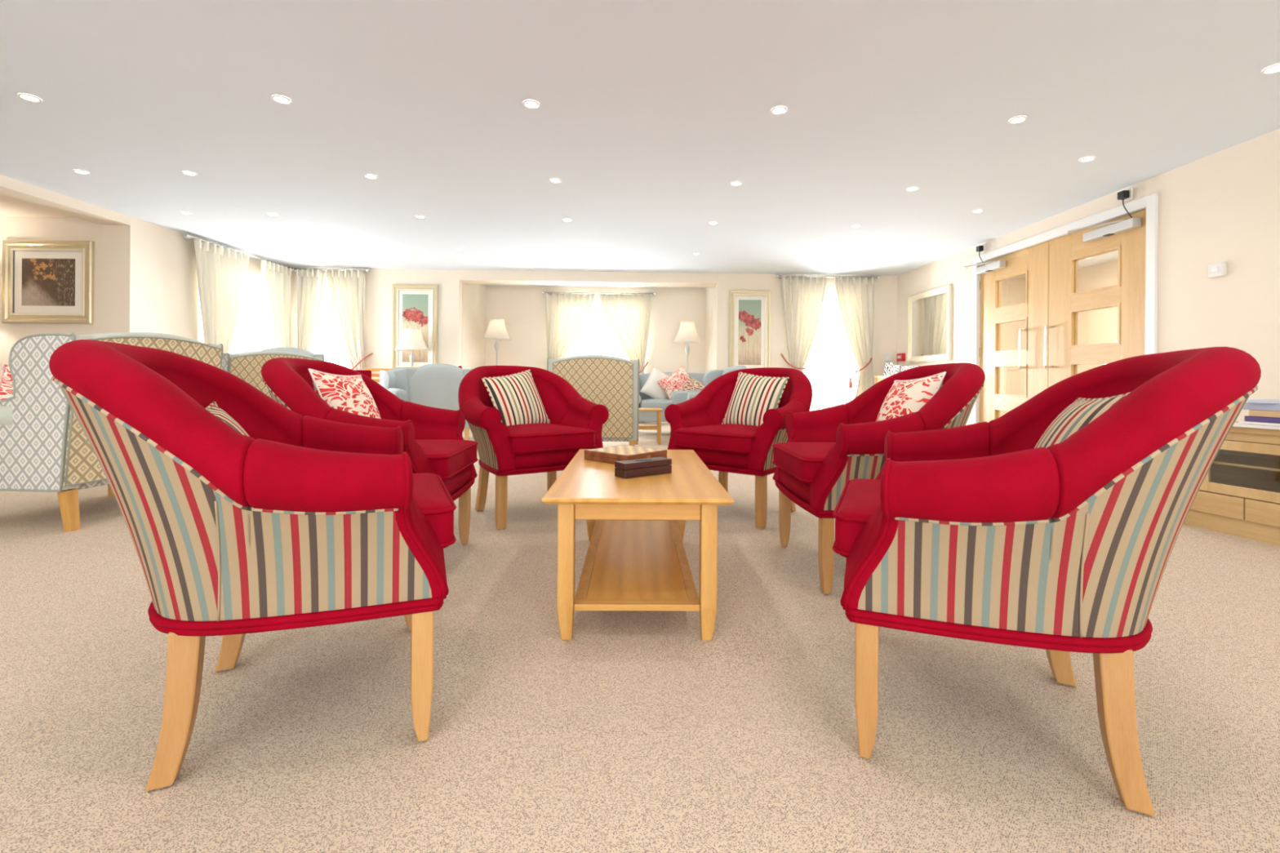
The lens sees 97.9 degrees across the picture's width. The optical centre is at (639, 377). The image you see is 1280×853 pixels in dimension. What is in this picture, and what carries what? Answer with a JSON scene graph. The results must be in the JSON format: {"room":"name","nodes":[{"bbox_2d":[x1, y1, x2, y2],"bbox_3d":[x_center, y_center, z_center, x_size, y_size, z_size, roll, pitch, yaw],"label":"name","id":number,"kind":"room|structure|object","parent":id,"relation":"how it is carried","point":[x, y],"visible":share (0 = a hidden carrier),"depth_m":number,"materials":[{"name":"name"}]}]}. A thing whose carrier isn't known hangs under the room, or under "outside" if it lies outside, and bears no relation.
{"room":"care facility","nodes":[
{"label":"care facility","id":0,"kind":"room"},
{"bbox_2d":[0,217,102,379],"bbox_3d":[-6.791,-0.440,5.565,2.919,2.340,0.140,0,0,-1],"label":"wall","id":1,"kind":"structure","parent":0,"point":[44,228],"depth_m":5.50,"materials":[{"name":"paint"}]},
{"bbox_2d":[1,240,94,324],"bbox_3d":[-5.831,-0.940,5.486,0.870,0.815,0.036,0,0,-1],"label":"framed picture","id":2,"kind":"object","parent":1,"relation":"attached to","point":[44,282],"visible":1,"depth_m":5.49,"materials":[{"name":"beige"}]},
{"bbox_2d":[21,257,75,306],"bbox_3d":[-5.831,-0.940,5.492,0.520,0.465,0.003,0,0,-1],"label":"print","id":3,"kind":"object","parent":2,"relation":"attached to","point":[45,282],"depth_m":5.49},
{"bbox_2d":[101,216,288,349],"bbox_3d":[-5.204,-0.428,6.980,0.280,2.340,2.940,0,0,-1],"label":"wall","id":4,"kind":"structure","parent":0,"point":[149,283],"depth_m":5.75,"materials":[{"name":"paint"}]},
{"bbox_2d":[197,271,275,353],"bbox_3d":[-5.122,-0.328,7.151,0.110,2.100,1.560,0,0,-1],"label":"window","id":5,"kind":"structure","parent":4,"relation":"in","point":[239,335],"depth_m":7.14,"materials":[{"name":"glass"}]},
{"bbox_2d":[183,233,296,271],"bbox_3d":[-5.002,-1.557,7.087,0.111,0.060,1.982,0,0,-1],"label":"rail","id":6,"kind":"object","parent":4,"relation":"attached to","point":[186,236],"visible":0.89,"depth_m":6.70,"materials":[{"name":"silver metal"}]},
{"bbox_2d":[193,239,248,353],"bbox_3d":[-4.966,-0.416,6.636,0.124,2.259,0.883,0,0,-1],"label":"curtain","id":7,"kind":"object","parent":6,"relation":"hanging from","point":[222,273],"visible":0.53,"depth_m":6.54,"materials":[{"name":"beige fabric"}]},
{"bbox_2d":[260,259,291,347],"bbox_3d":[-4.976,-0.416,7.611,0.124,2.259,0.633,0,0,-1],"label":"curtain","id":8,"kind":"object","parent":6,"relation":"hanging from","point":[276,278],"visible":0.56,"depth_m":7.62,"materials":[{"name":"beige fabric"}]},
{"bbox_2d":[462,282,485,369],"bbox_3d":[-2.723,-0.410,8.964,0.120,2.340,1.260,0,0,-1],"label":"wall","id":9,"kind":"structure","parent":0,"point":[473,295],"depth_m":8.89,"materials":[{"name":"paint"}]},
{"bbox_2d":[290,266,897,384],"bbox_3d":[-0.606,-0.394,8.410,8.958,2.340,0.360,0,0,-2],"label":"wall","id":10,"kind":"structure","parent":0,"point":[378,299],"depth_m":8.23,"materials":[{"name":"paint"}]},
{"bbox_2d":[310,283,329,354],"bbox_3d":[-4.487,-0.323,8.143,0.780,2.100,0.110,0,0,-2],"label":"window","id":11,"kind":"structure","parent":10,"relation":"in","point":[325,289],"depth_m":8.13,"materials":[{"name":"glass"}]},
{"bbox_2d":[290,266,369,273],"bbox_3d":[-4.458,-1.553,8.033,1.122,0.060,0.111,0,0,-2],"label":"rail","id":12,"kind":"object","parent":10,"relation":"attached to","point":[367,269],"visible":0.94,"depth_m":8.00,"materials":[{"name":"silver metal"}]},
{"bbox_2d":[296,269,324,351],"bbox_3d":[-4.724,-0.414,7.983,0.362,2.259,0.112,0,0,-2],"label":"curtain","id":13,"kind":"object","parent":12,"relation":"hanging from","point":[309,282],"visible":0.56,"depth_m":7.97,"materials":[{"name":"beige fabric"}]},
{"bbox_2d":[324,269,365,369],"bbox_3d":[-4.234,-0.410,8.001,0.543,2.259,0.112,0,0,-2],"label":"curtain","id":14,"kind":"object","parent":12,"relation":"hanging from","point":[346,288],"visible":0.72,"depth_m":7.99,"materials":[{"name":"beige fabric"}]},
{"bbox_2d":[391,284,438,368],"bbox_3d":[-3.277,-0.719,8.114,0.650,1.270,0.036,0,0,-2],"label":"framed picture","id":15,"kind":"object","parent":10,"relation":"attached to","point":[414,305],"visible":0.77,"depth_m":8.12,"materials":[{"name":"beige"}]},
{"bbox_2d":[401,293,428,362],"bbox_3d":[-3.278,-0.719,8.120,0.370,0.990,0.003,0,0,-2],"label":"print","id":16,"kind":"object","parent":15,"relation":"attached to","point":[415,307],"depth_m":8.12},
{"bbox_2d":[728,289,770,368],"bbox_3d":[1.636,-0.673,8.294,0.620,1.250,0.036,0,0,-2],"label":"framed picture","id":17,"kind":"object","parent":10,"relation":"attached to","point":[749,311],"visible":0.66,"depth_m":8.29,"materials":[{"name":"beige"}]},
{"bbox_2d":[737,299,761,364],"bbox_3d":[1.636,-0.673,8.300,0.340,0.970,0.003,0,0,-2],"label":"print","id":18,"kind":"object","parent":17,"relation":"attached to","point":[749,311],"depth_m":8.30},
{"bbox_2d":[775,274,879,279],"bbox_3d":[2.792,-1.500,8.299,1.572,0.060,0.111,0,0,-2],"label":"rail","id":19,"kind":"object","parent":10,"relation":"attached to","point":[776,275],"visible":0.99,"depth_m":8.26,"materials":[{"name":"silver metal"}]},
{"bbox_2d":[781,275,826,411],"bbox_3d":[2.429,-0.362,8.247,0.683,2.259,0.113,0,0,-2],"label":"curtain","id":20,"kind":"object","parent":19,"relation":"hanging from","point":[802,296],"visible":0.62,"depth_m":8.23,"materials":[{"name":"beige fabric"}]},
{"bbox_2d":[832,276,875,398],"bbox_3d":[3.178,-0.356,8.274,0.663,2.259,0.114,0,0,-2],"label":"curtain","id":21,"kind":"object","parent":19,"relation":"hanging from","point":[855,298],"visible":0.74,"depth_m":8.27,"materials":[{"name":"beige fabric"}]},
{"bbox_2d":[848,357,871,387],"bbox_3d":[3.292,-0.099,8.224,0.478,0.511,0.118,0,0,-24],"label":"tieback","id":22,"kind":"object","parent":21,"relation":"attached to","point":[870,360],"visible":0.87,"depth_m":8.16,"materials":[{"name":"red fabric"}]},
{"bbox_2d":[820,289,857,408],"bbox_3d":[2.811,-0.269,8.410,1.060,2.100,0.110,0,0,-2],"label":"window","id":23,"kind":"structure","parent":10,"relation":"in","point":[828,294],"depth_m":8.40,"materials":[{"name":"glass"}]},
{"bbox_2d":[883,353,891,362],"bbox_3d":[3.722,-0.293,8.379,0.120,0.140,0.020,0,0,-2],"label":"light switch","id":24,"kind":"object","parent":10,"relation":"attached to","point":[886,357],"visible":0.94,"depth_m":8.38,"materials":[{"name":"white plastic"}]},
{"bbox_2d":[484,285,706,373],"bbox_3d":[-0.770,-0.396,9.688,4.040,2.340,0.150,0,0,-1],"label":"wall","id":25,"kind":"structure","parent":0,"point":[522,309],"depth_m":9.61,"materials":[{"name":"paint"}]},
{"bbox_2d":[541,291,656,294],"bbox_3d":[-0.706,-1.445,9.558,1.962,0.060,0.111,0,0,-1],"label":"rail","id":26,"kind":"object","parent":25,"relation":"attached to","point":[542,292],"visible":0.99,"depth_m":9.52,"materials":[{"name":"silver metal"}]},
{"bbox_2d":[546,293,595,369],"bbox_3d":[-1.198,-0.346,9.513,0.832,2.174,0.111,0,0,-1],"label":"curtain","id":27,"kind":"object","parent":26,"relation":"hanging from","point":[566,314],"visible":0.55,"depth_m":9.51,"materials":[{"name":"beige fabric"}]},
{"bbox_2d":[598,293,652,422],"bbox_3d":[-0.263,-0.339,9.522,0.922,2.174,0.112,0,0,-1],"label":"curtain","id":28,"kind":"object","parent":26,"relation":"hanging from","point":[628,316],"visible":0.6,"depth_m":9.52,"materials":[{"name":"beige fabric"}]},
{"bbox_2d":[591,299,646,373],"bbox_3d":[-0.699,-0.560,9.659,1.620,1.570,0.110,0,0,-1],"label":"window","id":29,"kind":"structure","parent":25,"relation":"in","point":[599,312],"depth_m":9.65,"materials":[{"name":"glass"}]},
{"bbox_2d":[0,422,1279,852],"bbox_3d":[-0.935,0.823,3.041,14.600,0.100,13.700,0,0,-1],"label":"floor","id":30,"kind":"structure","parent":0,"point":[635,732],"depth_m":1.28,"materials":[{"name":"carpet"}]},
{"bbox_2d":[0,332,222,531],"bbox_3d":[-3.082,0.252,3.164,0.801,1.010,0.910,0,0,6],"label":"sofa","id":31,"kind":"object","parent":30,"relation":"on","point":[44,447],"visible":0.58,"depth_m":2.74,"materials":[{"name":"grey fabric"}]},
{"bbox_2d":[0,364,13,400],"bbox_3d":[-3.230,0.156,3.019,0.189,0.452,0.452,0,0,9],"label":"cushion","id":32,"kind":"object","parent":31,"relation":"on","point":[6,381],"visible":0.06,"depth_m":2.84,"materials":[{"name":"red fabric"}]},
{"bbox_2d":[48,339,456,791],"bbox_3d":[-0.861,0.349,1.332,0.760,0.850,0.794,0,0,-24],"label":"tub chair","id":33,"kind":"object","parent":30,"relation":"on","point":[298,522],"visible":1,"depth_m":1.06,"materials":[{"name":"fabric"}]},
{"bbox_2d":[205,401,249,436],"bbox_3d":[-0.943,0.248,1.294,0.192,0.372,0.405,0,0,-24],"label":"cushion","id":34,"kind":"object","parent":33,"relation":"on","point":[213,408],"visible":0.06,"depth_m":1.34,"materials":[{"name":"fabric"}]},
{"bbox_2d":[412,472,453,548],"bbox_3d":[-0.782,0.327,1.368,0.575,0.124,0.490,0,0,-24],"label":"seat cushion","id":35,"kind":"object","parent":33,"relation":"on","point":[430,493],"depth_m":1.28,"materials":[{"name":"red fabric"}]},
{"bbox_2d":[221,351,324,398],"bbox_3d":[-3.382,0.265,4.801,0.798,0.980,0.910,0,0,19],"label":"chair","id":36,"kind":"object","parent":30,"relation":"on","point":[246,366],"visible":0.23,"depth_m":4.46,"materials":[{"name":"grey fabric"}]},
{"bbox_2d":[261,346,324,357],"bbox_3d":[-3.742,0.224,5.900,0.730,1.058,0.848,0,0,-31],"label":"chair","id":37,"kind":"object","parent":30,"relation":"on","point":[296,350],"visible":0.15,"depth_m":5.61,"materials":[{"name":"grey fabric"}]},
{"bbox_2d":[354,369,371,378],"bbox_3d":[-3.651,0.328,6.958,0.440,0.850,0.485,0,0,-6],"label":"dining chair","id":38,"kind":"object","parent":30,"relation":"on","point":[366,372],"visible":0.05,"depth_m":7.16,"materials":[{"name":"red fabric"}]},
{"bbox_2d":[261,357,478,544],"bbox_3d":[-1.104,0.347,2.297,0.760,0.850,0.794,0,0,-3],"label":"tub chair","id":39,"kind":"object","parent":30,"relation":"on","point":[433,442],"visible":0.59,"depth_m":2.27,"materials":[{"name":"red fabric"}]},
{"bbox_2d":[308,368,381,418],"bbox_3d":[-1.184,0.166,2.304,0.199,0.400,0.412,0,0,4],"label":"cushion","id":40,"kind":"object","parent":39,"relation":"on","point":[348,393],"visible":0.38,"depth_m":2.21,"materials":[{"name":"red fabric"}]},
{"bbox_2d":[414,439,476,480],"bbox_3d":[-1.017,0.325,2.301,0.575,0.124,0.490,0,0,-3],"label":"seat cushion","id":41,"kind":"object","parent":39,"relation":"on","point":[448,459],"depth_m":2.21,"materials":[{"name":"red fabric"}]},
{"bbox_2d":[364,368,392,382],"bbox_3d":[-3.633,0.311,7.709,0.430,0.884,0.468,0,0,-16],"label":"side table","id":42,"kind":"object","parent":30,"relation":"on","point":[370,369],"visible":0.06,"depth_m":7.88,"materials":[{"name":"brown wood"}]},
{"bbox_2d":[379,367,413,401],"bbox_3d":[-2.978,0.308,7.372,0.730,0.900,0.835,0,0,-43],"label":"chair","id":43,"kind":"object","parent":30,"relation":"on","point":[394,380],"visible":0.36,"depth_m":7.29,"materials":[{"name":"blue fabric"}]},
{"bbox_2d":[394,328,429,367],"bbox_3d":[-3.241,0.031,7.919,0.460,1.450,0.460,0,0,-1],"label":"floor lamp","id":44,"kind":"object","parent":30,"relation":"on","point":[411,340],"visible":0.88,"depth_m":7.80,"materials":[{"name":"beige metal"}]},
{"bbox_2d":[406,363,473,439],"bbox_3d":[-2.325,0.303,6.651,0.770,0.920,0.857,0,0,-9],"label":"chair","id":45,"kind":"object","parent":30,"relation":"on","point":[437,385],"visible":0.55,"depth_m":6.25,"materials":[{"name":"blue fabric"}]},
{"bbox_2d":[482,318,511,365],"bbox_3d":[-2.337,-0.095,9.078,0.460,1.715,0.460,0,0,-1],"label":"floor lamp","id":46,"kind":"object","parent":30,"relation":"on","point":[496,331],"visible":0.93,"depth_m":8.96,"materials":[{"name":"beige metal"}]},
{"bbox_2d":[457,365,608,530],"bbox_3d":[-0.654,0.350,3.247,0.794,0.850,0.760,0,0,-36],"label":"tub chair","id":47,"kind":"object","parent":30,"relation":"on","point":[576,422],"visible":0.88,"depth_m":3.01,"materials":[{"name":"red fabric"}]},
{"bbox_2d":[481,369,550,426],"bbox_3d":[-0.724,0.145,3.295,0.185,0.391,0.424,0,0,42],"label":"cushion","id":48,"kind":"object","parent":47,"relation":"on","point":[517,397],"visible":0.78,"depth_m":3.23,"materials":[{"name":"fabric"}]},
{"bbox_2d":[506,423,595,453],"bbox_3d":[-0.603,0.328,3.176,0.490,0.124,0.575,0,0,-36],"label":"seat cushion","id":49,"kind":"object","parent":47,"relation":"on","point":[526,438],"depth_m":2.96,"materials":[{"name":"red fabric"}]},
{"bbox_2d":[546,355,640,445],"bbox_3d":[-0.429,0.287,5.397,0.890,0.980,0.798,0,0,-1],"label":"chair","id":50,"kind":"object","parent":30,"relation":"on","point":[611,382],"visible":0.6,"depth_m":5.03,"materials":[{"name":"grey fabric"}]},
{"bbox_2d":[542,448,733,640],"bbox_3d":[-0.013,0.565,2.160,0.554,0.430,1.104,0,0,-1],"label":"coffee table","id":51,"kind":"object","parent":30,"relation":"on","point":[636,559],"visible":0.95,"depth_m":1.75,"materials":[{"name":"brown wood"}]},
{"bbox_2d":[584,444,666,464],"bbox_3d":[-0.059,0.329,2.368,0.254,0.041,0.250,0,0,41],"label":"box","id":52,"kind":"object","parent":51,"relation":"on","point":[610,455],"visible":0.78,"depth_m":2.31,"materials":[{"name":"brown wood"}]},
{"bbox_2d":[586,520,688,599],"bbox_3d":[-0.014,0.682,2.160,0.310,0.016,0.940,0,0,-1],"label":"shelf","id":53,"kind":"object","parent":51,"relation":"attached to","point":[630,559],"depth_m":2.02,"materials":[{"name":"brown wood"}]},
{"bbox_2d":[614,457,671,479],"bbox_3d":[0.013,0.323,2.005,0.210,0.053,0.064,0,0,-37],"label":"box","id":54,"kind":"object","parent":51,"relation":"on","point":[631,468],"visible":1,"depth_m":1.97,"materials":[{"name":"brown wood"}]},
{"bbox_2d":[635,408,662,444],"bbox_3d":[0.092,0.576,6.621,0.340,0.410,0.320,0,0,-1],"label":"side table","id":55,"kind":"object","parent":30,"relation":"on","point":[658,428],"visible":0.61,"depth_m":6.47,"materials":[{"name":"brown wood"}]},
{"bbox_2d":[638,372,704,422],"bbox_3d":[0.522,0.354,7.829,1.320,0.860,0.787,0,0,-1],"label":"sofa","id":56,"kind":"object","parent":30,"relation":"on","point":[646,401],"visible":0.17,"depth_m":7.47,"materials":[{"name":"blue fabric"}]},
{"bbox_2d":[640,366,669,399],"bbox_3d":[0.283,0.122,7.923,0.578,0.562,0.182,0,0,-5],"label":"cushion","id":57,"kind":"object","parent":56,"relation":"on","point":[651,388],"visible":0.58,"depth_m":7.85,"materials":[{"name":"white fabric"}]},
{"bbox_2d":[640,399,672,410],"bbox_3d":[0.263,0.375,7.740,0.520,0.154,0.565,0,0,-1],"label":"seat cushion","id":58,"kind":"object","parent":56,"relation":"on","point":[644,403],"depth_m":7.46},
{"bbox_2d":[657,365,688,399],"bbox_3d":[0.544,0.124,7.806,0.603,0.592,0.197,0,0,-11],"label":"cushion","id":59,"kind":"object","parent":56,"relation":"on","point":[676,381],"visible":0.57,"depth_m":7.77,"materials":[{"name":"red fabric"}]},
{"bbox_2d":[682,375,704,391],"bbox_3d":[0.785,0.186,7.628,0.490,0.428,0.172,0,0,-8],"label":"cushion","id":60,"kind":"object","parent":56,"relation":"on","point":[691,384],"visible":0.41,"depth_m":7.59,"materials":[{"name":"fabric"}]},
{"bbox_2d":[673,320,702,372],"bbox_3d":[0.773,-0.064,9.108,0.470,1.700,0.470,0,0,-1],"label":"floor lamp","id":61,"kind":"object","parent":30,"relation":"on","point":[687,333],"visible":0.86,"depth_m":8.99,"materials":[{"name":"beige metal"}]},
{"bbox_2d":[671,365,746,404],"bbox_3d":[0.880,0.317,6.773,0.839,0.940,0.790,0,0,-13],"label":"sofa","id":62,"kind":"object","parent":30,"relation":"on","point":[677,397],"visible":0.26,"depth_m":6.99,"materials":[{"name":"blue fabric"}]},
{"bbox_2d":[664,367,812,529],"bbox_3d":[0.616,0.360,3.301,0.794,0.850,0.760,0,0,41],"label":"tub chair","id":63,"kind":"object","parent":30,"relation":"on","point":[696,425],"visible":0.72,"depth_m":3.06,"materials":[{"name":"red fabric"}]},
{"bbox_2d":[675,423,759,454],"bbox_3d":[0.559,0.337,3.235,0.490,0.124,0.575,0,0,41],"label":"seat cushion","id":64,"kind":"object","parent":63,"relation":"on","point":[704,438],"depth_m":3.02,"materials":[{"name":"red fabric"}]},
{"bbox_2d":[721,371,789,426],"bbox_3d":[0.685,0.150,3.349,0.187,0.373,0.384,0,0,-37],"label":"cushion","id":65,"kind":"object","parent":63,"relation":"on","point":[753,395],"visible":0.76,"depth_m":3.29,"materials":[{"name":"fabric"}]},
{"bbox_2d":[772,362,985,594],"bbox_3d":[0.980,0.362,2.309,0.760,0.850,0.794,0,0,-1],"label":"tub chair","id":66,"kind":"object","parent":30,"relation":"on","point":[825,449],"visible":0.59,"depth_m":2.03,"materials":[{"name":"red fabric"}]},
{"bbox_2d":[773,442,835,484],"bbox_3d":[0.893,0.339,2.309,0.575,0.124,0.490,0,0,-1],"label":"seat cushion","id":67,"kind":"object","parent":66,"relation":"on","point":[802,462],"depth_m":2.20,"materials":[{"name":"red fabric"}]},
{"bbox_2d":[875,371,946,421],"bbox_3d":[1.092,0.173,2.311,0.186,0.394,0.416,0,0,-3],"label":"cushion","id":68,"kind":"object","parent":66,"relation":"on","point":[904,397],"visible":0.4,"depth_m":2.23,"materials":[{"name":"red fabric"}]},
{"bbox_2d":[873,375,890,383],"bbox_3d":[3.645,0.392,7.575,0.380,0.830,1.320,0,0,-1],"label":"console table","id":69,"kind":"object","parent":30,"relation":"on","point":[877,378],"visible":0.16,"depth_m":8.08,"materials":[{"name":"brown wood"}]},
{"bbox_2d":[883,362,893,375],"bbox_3d":[3.584,-0.119,8.015,0.090,0.190,0.130,0,0,-29],"label":"greeting card","id":70,"kind":"object","parent":69,"relation":"on","point":[887,365],"visible":0.5,"depth_m":8.02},
{"bbox_2d":[888,364,901,375],"bbox_3d":[3.586,-0.099,7.815,0.090,0.150,0.150,0,0,-29],"label":"greeting card","id":71,"kind":"object","parent":69,"relation":"on","point":[895,369],"visible":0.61,"depth_m":7.80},
{"bbox_2d":[832,346,1261,816],"bbox_3d":[0.866,0.361,1.290,0.760,0.850,0.794,0,0,24],"label":"tub chair","id":72,"kind":"object","parent":30,"relation":"on","point":[979,532],"visible":0.99,"depth_m":1.02,"materials":[{"name":"red fabric"}]},
{"bbox_2d":[835,478,880,557],"bbox_3d":[0.787,0.339,1.326,0.575,0.124,0.490,0,0,24],"label":"seat cushion","id":73,"kind":"object","parent":72,"relation":"on","point":[860,498],"depth_m":1.24,"materials":[{"name":"red fabric"}]},
{"bbox_2d":[1034,391,1130,448],"bbox_3d":[0.959,0.217,1.249,0.198,0.408,0.439,0,0,22],"label":"cushion","id":74,"kind":"object","parent":72,"relation":"on","point":[1082,411],"visible":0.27,"depth_m":1.21,"materials":[{"name":"fabric"}]},
{"bbox_2d":[1183,421,1279,546],"bbox_3d":[3.211,0.526,2.808,0.498,0.555,1.330,0,0,-11],"label":"media cabinet","id":75,"kind":"object","parent":30,"relation":"on","point":[1239,494],"visible":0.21,"depth_m":2.84,"materials":[{"name":"brown wood"}]},
{"bbox_2d":[1232,422,1279,430],"bbox_3d":[3.139,0.238,2.650,0.300,0.016,0.400,0,0,-13],"label":"newspaper","id":76,"kind":"object","parent":75,"relation":"on","point":[1235,424],"visible":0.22,"depth_m":2.69,"materials":[{"name":"white paper"}]},
{"bbox_2d":[1239,421,1279,426],"bbox_3d":[3.135,0.225,2.661,0.220,0.010,0.300,0,0,-8],"label":"magazine","id":77,"kind":"object","parent":76,"relation":"on","point":[1241,422],"visible":0.76,"depth_m":2.72,"materials":[{"name":"white paper"}]},
{"bbox_2d":[1244,415,1279,423],"bbox_3d":[3.134,0.206,2.660,0.200,0.026,0.270,0,0,-3],"label":"book","id":78,"kind":"object","parent":77,"relation":"on","point":[1254,419],"visible":0.96,"depth_m":2.71,"materials":[{"name":"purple paper"}]},
{"bbox_2d":[1248,409,1279,417],"bbox_3d":[3.142,0.177,2.647,0.200,0.030,0.270,0,0,-4],"label":"book","id":79,"kind":"object","parent":78,"relation":"on","point":[1251,412],"visible":0.95,"depth_m":2.71,"materials":[{"name":"white paper"}]},
{"bbox_2d":[1242,402,1279,411],"bbox_3d":[3.142,0.144,2.670,0.200,0.034,0.280,0,0,-5],"label":"book","id":80,"kind":"object","parent":79,"relation":"on","point":[1260,406],"visible":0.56,"depth_m":2.72,"materials":[{"name":"white paper"}]},
{"bbox_2d":[1247,399,1279,404],"bbox_3d":[3.138,0.118,2.664,0.190,0.016,0.260,0,0,-18],"label":"book","id":81,"kind":"object","parent":80,"relation":"on","point":[1258,401],"visible":1,"depth_m":2.71,"materials":[{"name":"white paper"}]},
{"bbox_2d":[0,0,1279,288],"bbox_3d":[-0.917,-1.607,3.041,14.600,0.120,13.700,0,0,-1],"label":"ceiling","id":82,"kind":"structure","parent":0,"point":[647,114],"depth_m":3.38,"materials":[{"name":"paint"}]},
{"bbox_2d":[17,93,41,102],"bbox_3d":[-3.448,-1.580,3.148,0.092,0.008,0.092,0,0,-1],"label":"recessed light","id":83,"kind":"object","parent":82,"relation":"in","point":[26,96],"visible":1,"depth_m":3.14,"materials":[{"name":"white paint"}]},
{"bbox_2d":[0,174,130,225],"bbox_3d":[-5.138,-1.552,0.930,0.280,0.089,9.159,0,0,-1],"label":"beam","id":84,"kind":"structure","parent":82,"relation":"attached to","point":[10,188],"depth_m":4.88,"materials":[{"name":"paint"}]},
{"bbox_2d":[72,168,89,174],"bbox_3d":[-4.312,-1.587,4.300,0.092,0.008,0.092,0,0,-1],"label":"recessed light","id":85,"kind":"object","parent":82,"relation":"in","point":[81,171],"visible":1,"depth_m":4.29,"materials":[{"name":"white paint"}]},
{"bbox_2d":[271,94,290,103],"bbox_3d":[-2.026,-1.570,3.146,0.092,0.008,0.092,0,0,-1],"label":"recessed light","id":86,"kind":"object","parent":82,"relation":"in","point":[280,99],"visible":1,"depth_m":3.14,"materials":[{"name":"white paint"}]},
{"bbox_2d":[522,99,538,108],"bbox_3d":[-0.622,-1.560,3.179,0.092,0.008,0.092,0,0,-1],"label":"recessed light","id":87,"kind":"object","parent":82,"relation":"in","point":[531,104],"visible":1,"depth_m":3.18,"materials":[{"name":"white paint"}]},
{"bbox_2d":[770,106,786,114],"bbox_3d":[0.806,-1.549,3.232,0.092,0.008,0.092,0,0,-1],"label":"recessed light","id":88,"kind":"object","parent":82,"relation":"in","point":[778,109],"visible":1,"depth_m":3.23,"materials":[{"name":"white paint"}]},
{"bbox_2d":[1008,115,1026,124],"bbox_3d":[2.256,-1.538,3.328,0.092,0.008,0.092,0,0,-1],"label":"recessed light","id":89,"kind":"object","parent":82,"relation":"in","point":[1018,119],"visible":1,"depth_m":3.32,"materials":[{"name":"white paint"}]},
{"bbox_2d":[1079,155,1095,162],"bbox_3d":[3.141,-1.532,3.912,0.092,0.008,0.092,0,0,-1],"label":"recessed light","id":90,"kind":"object","parent":82,"relation":"in","point":[1091,157],"visible":1,"depth_m":3.91,"materials":[{"name":"white paint"}]},
{"bbox_2d":[1261,63,1279,74],"bbox_3d":[3.152,-1.532,2.764,0.092,0.008,0.092,0,0,-1],"label":"recessed light","id":91,"kind":"object","parent":82,"relation":"in","point":[1276,68],"visible":1,"depth_m":2.77,"materials":[{"name":"white paint"}]},
{"bbox_2d":[705,285,715,373],"bbox_3d":[1.196,-0.381,9.047,0.120,2.340,1.170,0,0,-1],"label":"wall","id":92,"kind":"structure","parent":0,"point":[710,311],"depth_m":9.01,"materials":[{"name":"paint"}]},
{"bbox_2d":[1000,259,1118,417],"bbox_3d":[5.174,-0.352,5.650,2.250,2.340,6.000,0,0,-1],"label":"door glass panes","id":93,"kind":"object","parent":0,"point":[1096,326],"depth_m":7.75,"materials":[{"name":"glass"}]},
{"bbox_2d":[897,128,1279,425],"bbox_3d":[4.004,-0.361,2.538,0.150,2.340,12.200,0,0,-1],"label":"wall","id":94,"kind":"structure","parent":0,"point":[1224,205],"depth_m":3.85,"materials":[{"name":"paint"}]},
{"bbox_2d":[897,353,905,361],"bbox_3d":[3.847,-0.299,8.212,0.053,0.115,0.170,0,0,-1],"label":"fire alarm","id":95,"kind":"object","parent":94,"relation":"attached to","point":[900,357],"visible":1,"depth_m":8.16,"materials":[{"name":"red plastic"}]},
{"bbox_2d":[907,284,952,362],"bbox_3d":[3.864,-0.689,7.467,0.040,0.955,1.060,0,0,-1],"label":"wall mirror","id":96,"kind":"object","parent":94,"relation":"attached to","point":[930,313],"visible":1,"depth_m":7.41,"materials":[{"name":"beige mirror"}]},
{"bbox_2d":[911,292,946,356],"bbox_3d":[3.873,-0.689,7.468,0.003,0.805,0.910,0,0,-1],"label":"mirror glass","id":97,"kind":"object","parent":96,"relation":"attached to","point":[929,310],"depth_m":7.44,"materials":[{"name":"white"}]},
{"bbox_2d":[978,241,1048,422],"bbox_3d":[3.902,-0.255,5.886,0.129,2.112,1.060,0,0,-1],"label":"door","id":98,"kind":"structure","parent":94,"relation":"in","point":[1033,261],"depth_m":5.81,"materials":[{"name":"brown wood"}]},
{"bbox_2d":[964,244,1006,274],"bbox_3d":[3.825,-1.339,6.279,0.186,0.325,0.644,0,0,-1],"label":"door closer","id":99,"kind":"object","parent":98,"relation":"attached to","point":[992,265],"depth_m":6.20,"materials":[{"name":"silver metal"}]},
{"bbox_2d":[971,193,1158,424],"bbox_3d":[3.965,-0.293,5.353,0.172,2.205,2.280,0,0,-1],"label":"door frame","id":100,"kind":"structure","parent":94,"relation":"attached to","point":[1150,202],"depth_m":4.59,"materials":[{"name":"white paint"}]},
{"bbox_2d":[1044,208,1146,387],"bbox_3d":[3.912,-0.255,4.820,0.129,2.112,1.060,0,0,-1],"label":"door","id":101,"kind":"structure","parent":94,"relation":"in","point":[1064,354],"depth_m":4.85,"materials":[{"name":"brown wood"}]},
{"bbox_2d":[1067,187,1141,241],"bbox_3d":[3.840,-1.339,4.714,0.187,0.325,0.694,0,0,-1],"label":"door closer","id":102,"kind":"object","parent":101,"relation":"attached to","point":[1117,227],"depth_m":4.52,"materials":[{"name":"silver metal"}]},
{"bbox_2d":[1208,261,1226,278],"bbox_3d":[3.901,-0.729,3.768,0.036,0.095,0.100,0,0,-1],"label":"thermostat","id":103,"kind":"object","parent":94,"relation":"attached to","point":[1219,268],"visible":1,"depth_m":3.75,"materials":[{"name":"white plastic"}]},
{"label":"outside","id":104,"kind":"structure","parent":0,"visible":0},
{"bbox_2d":[809,394,851,410],"bbox_3d":[-0.198,0.879,19.949,28.000,0.100,20.100,0,0,-1],"label":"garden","id":105,"kind":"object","parent":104,"point":[835,399],"depth_m":21.57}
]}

